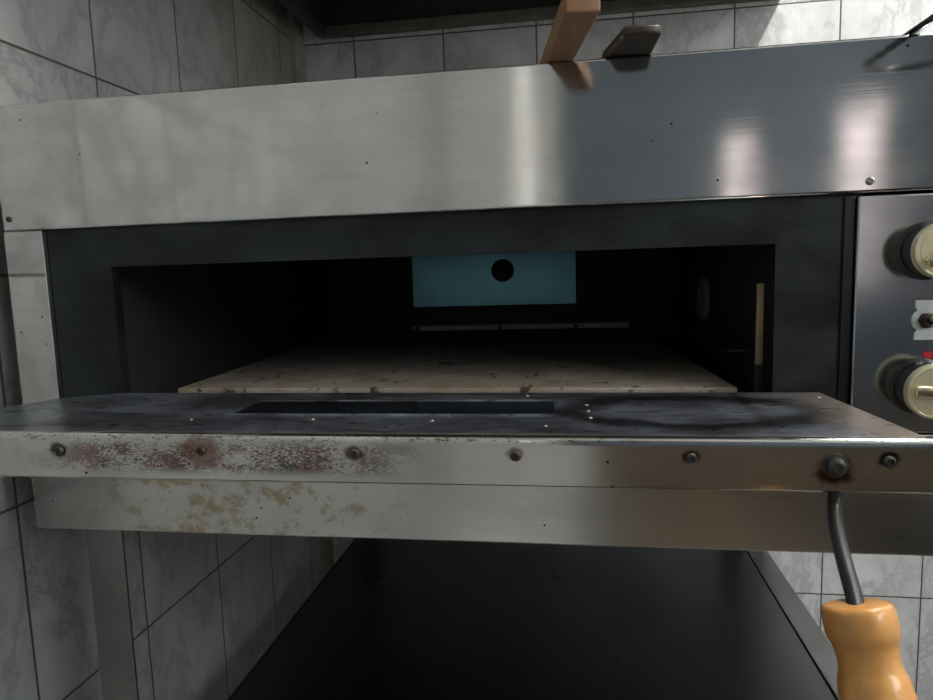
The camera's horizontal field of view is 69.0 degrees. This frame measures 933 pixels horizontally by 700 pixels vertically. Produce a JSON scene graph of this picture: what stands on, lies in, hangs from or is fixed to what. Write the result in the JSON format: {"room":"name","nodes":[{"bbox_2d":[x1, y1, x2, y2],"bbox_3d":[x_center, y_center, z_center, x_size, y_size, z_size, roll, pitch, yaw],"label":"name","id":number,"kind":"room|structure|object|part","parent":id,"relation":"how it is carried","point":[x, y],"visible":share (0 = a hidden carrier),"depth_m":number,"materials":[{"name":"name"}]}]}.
{"room":"commercial kitchen","nodes":[
{"label":"commercial kitchen","id":0,"kind":"room"},
{"bbox_2d":[0,0,321,699],"bbox_3d":[-0.700,-0.099,-0.246,0.100,2.600,3.728,-1,7,9],"label":"wall","id":1,"kind":"structure","parent":0,"point":[205,607],"depth_m":0.96,"materials":[{"name":"tile"}]},
{"bbox_2d":[288,10,333,578],"bbox_3d":[-0.364,-0.328,1.545,0.012,2.600,0.055,-1,7,9],"label":"trim","id":2,"kind":"structure","parent":1,"relation":"attached to","point":[296,35],"depth_m":1.51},
{"bbox_2d":[303,0,932,699],"bbox_3d":[0.803,-0.352,1.440,2.552,2.600,0.100,-1,7,9],"label":"wall","id":3,"kind":"structure","parent":0,"point":[906,582],"depth_m":1.47,"materials":[{"name":"tile"}]},
{"bbox_2d":[277,0,769,39],"bbox_3d":[0.076,-0.935,0.962,0.972,0.589,0.911,-1,7,9],"label":"extractor hood","id":4,"kind":"object","parent":3,"relation":"attached to","point":[327,19],"visible":1,"depth_m":1.46,"materials":[{"name":"metal"}]},
{"bbox_3d":[0.554,1.225,-0.274,2.552,0.100,3.928,-1,7,9],"label":"floor","id":5,"kind":"structure","parent":0,"visible":0},
{"bbox_2d":[86,530,838,699],"bbox_3d":[0.132,0.567,1.134,0.902,0.892,0.907,-1,7,9],"label":"stand","id":6,"kind":"object","parent":5,"relation":"on","point":[391,619],"visible":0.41,"depth_m":1.13,"materials":[{"name":"metal"}]},
{"bbox_3d":[-0.358,0.626,0.776,0.041,0.892,0.041,-1,7,9],"label":"leg","id":7,"kind":"part","parent":6,"relation":"part of","materials":[{"name":"metal"}]},
{"bbox_3d":[-0.310,0.496,1.215,0.004,0.036,0.866,-1,7,9],"label":"rail","id":8,"kind":"part","parent":6,"relation":"part of","materials":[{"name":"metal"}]},
{"bbox_2d":[0,33,932,699],"bbox_3d":[0.106,-0.052,0.873,1.060,0.455,1.123,-1,7,9],"label":"oven","id":9,"kind":"object","parent":6,"relation":"on","point":[684,300],"visible":1,"depth_m":0.60,"materials":[{"name":"metal"}]},
{"bbox_3d":[-0.059,0.048,0.560,0.270,0.002,0.058,-1,7,9],"label":"glass frame","id":10,"kind":"part","parent":9,"relation":"part of","materials":[{"name":"glass"}]},
{"bbox_3d":[-0.059,0.048,0.560,0.260,0.002,0.054,-1,7,9],"label":"sight glass","id":11,"kind":"part","parent":9,"relation":"part of","materials":[{"name":"black glass"}]},
{"bbox_3d":[-0.042,-0.035,0.633,0.753,0.220,0.012,-1,7,9],"label":"mouth frame","id":12,"kind":"part","parent":9,"relation":"part of","materials":[{"name":"black metal"}]},
{"bbox_3d":[-0.064,0.061,0.552,0.729,0.024,0.160,-1,7,9],"label":"door","id":13,"kind":"part","parent":9,"relation":"part of","materials":[{"name":"metal"}]},
{"bbox_3d":[0.061,-0.186,0.596,1.060,0.121,0.020,-1,7,9],"label":"panel","id":14,"kind":"part","parent":9,"relation":"part of","materials":[{"name":"metal"}]},
{"bbox_3d":[-0.075,0.075,0.475,0.730,0.034,0.012,-1,7,9],"label":"door","id":15,"kind":"part","parent":9,"relation":"part of","materials":[{"name":"metal"}]},
{"bbox_3d":[0.071,0.127,0.634,1.060,0.107,0.020,-1,7,9],"label":"panel","id":16,"kind":"part","parent":9,"relation":"part of","materials":[{"name":"metal"}]},
{"bbox_3d":[0.049,-0.142,1.268,0.306,0.117,0.002,-1,7,9],"label":"plate","id":17,"kind":"part","parent":9,"relation":"part of","materials":[{"name":"blue metal"}]},
{"bbox_2d":[540,0,599,62],"bbox_3d":[0.079,-0.273,0.738,0.130,0.017,0.550,-2,7,0],"label":"peel","id":18,"kind":"object","parent":9,"relation":"on","point":[574,19],"visible":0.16,"depth_m":0.50,"materials":[{"name":"brown wood"}]},
{"bbox_2d":[601,24,660,58],"bbox_3d":[0.165,-0.291,0.897,0.175,0.008,0.773,-1,7,9],"label":"peel","id":19,"kind":"object","parent":9,"relation":"on","point":[633,40],"visible":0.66,"depth_m":0.53,"materials":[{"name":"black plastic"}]},
{"bbox_3d":[0.217,0.112,0.390,0.010,0.049,0.103,1,7,21],"label":"handle rod","id":20,"kind":"part","parent":9,"relation":"part of","materials":[{"name":"black metal"}]},
{"bbox_3d":[0.457,-0.030,0.554,0.269,0.198,0.020,-1,7,9],"label":"control panel","id":21,"kind":"part","parent":9,"relation":"part of","materials":[{"name":"metal"}]},
{"bbox_3d":[0.130,-0.084,1.023,1.056,0.428,0.813,-1,7,9],"label":"casing","id":22,"kind":"part","parent":9,"relation":"part of","materials":[{"name":"metal"}]},
{"bbox_3d":[0.374,0.031,0.553,0.047,0.047,0.023,-1,7,9],"label":"control knob","id":23,"kind":"part","parent":9,"relation":"part of","materials":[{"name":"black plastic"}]},
{"bbox_3d":[0.371,-0.079,0.540,0.047,0.047,0.023,-1,7,9],"label":"control knob","id":24,"kind":"part","parent":9,"relation":"part of","materials":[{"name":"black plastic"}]},
{"bbox_2d":[903,14,932,34],"bbox_3d":[0.401,-0.263,0.606,0.078,0.006,0.424,-1,7,9],"label":"utensil","id":25,"kind":"object","parent":9,"relation":"on","point":[926,22],"visible":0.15,"depth_m":0.53,"materials":[{"name":"silver metal"}]},
{"bbox_3d":[0.372,0.033,0.538,0.044,0.044,0.007,-1,7,9],"label":"knob","id":26,"kind":"part","parent":9,"relation":"part of","materials":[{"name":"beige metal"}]},
{"bbox_3d":[0.369,-0.077,0.525,0.044,0.044,0.007,-1,7,9],"label":"knob","id":27,"kind":"part","parent":9,"relation":"part of","materials":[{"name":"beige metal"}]},
{"bbox_2d":[911,300,932,339],"bbox_3d":[0.378,-0.024,0.549,0.027,0.032,0.016,-1,7,9],"label":"switch plate","id":28,"kind":"object","parent":9,"relation":"attached to","point":[921,310],"depth_m":0.56,"materials":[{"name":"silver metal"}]},
{"bbox_3d":[0.558,0.485,1.078,0.042,0.036,0.866,-1,7,9],"label":"rail","id":29,"kind":"part","parent":6,"relation":"part of","materials":[{"name":"metal"}]}
]}

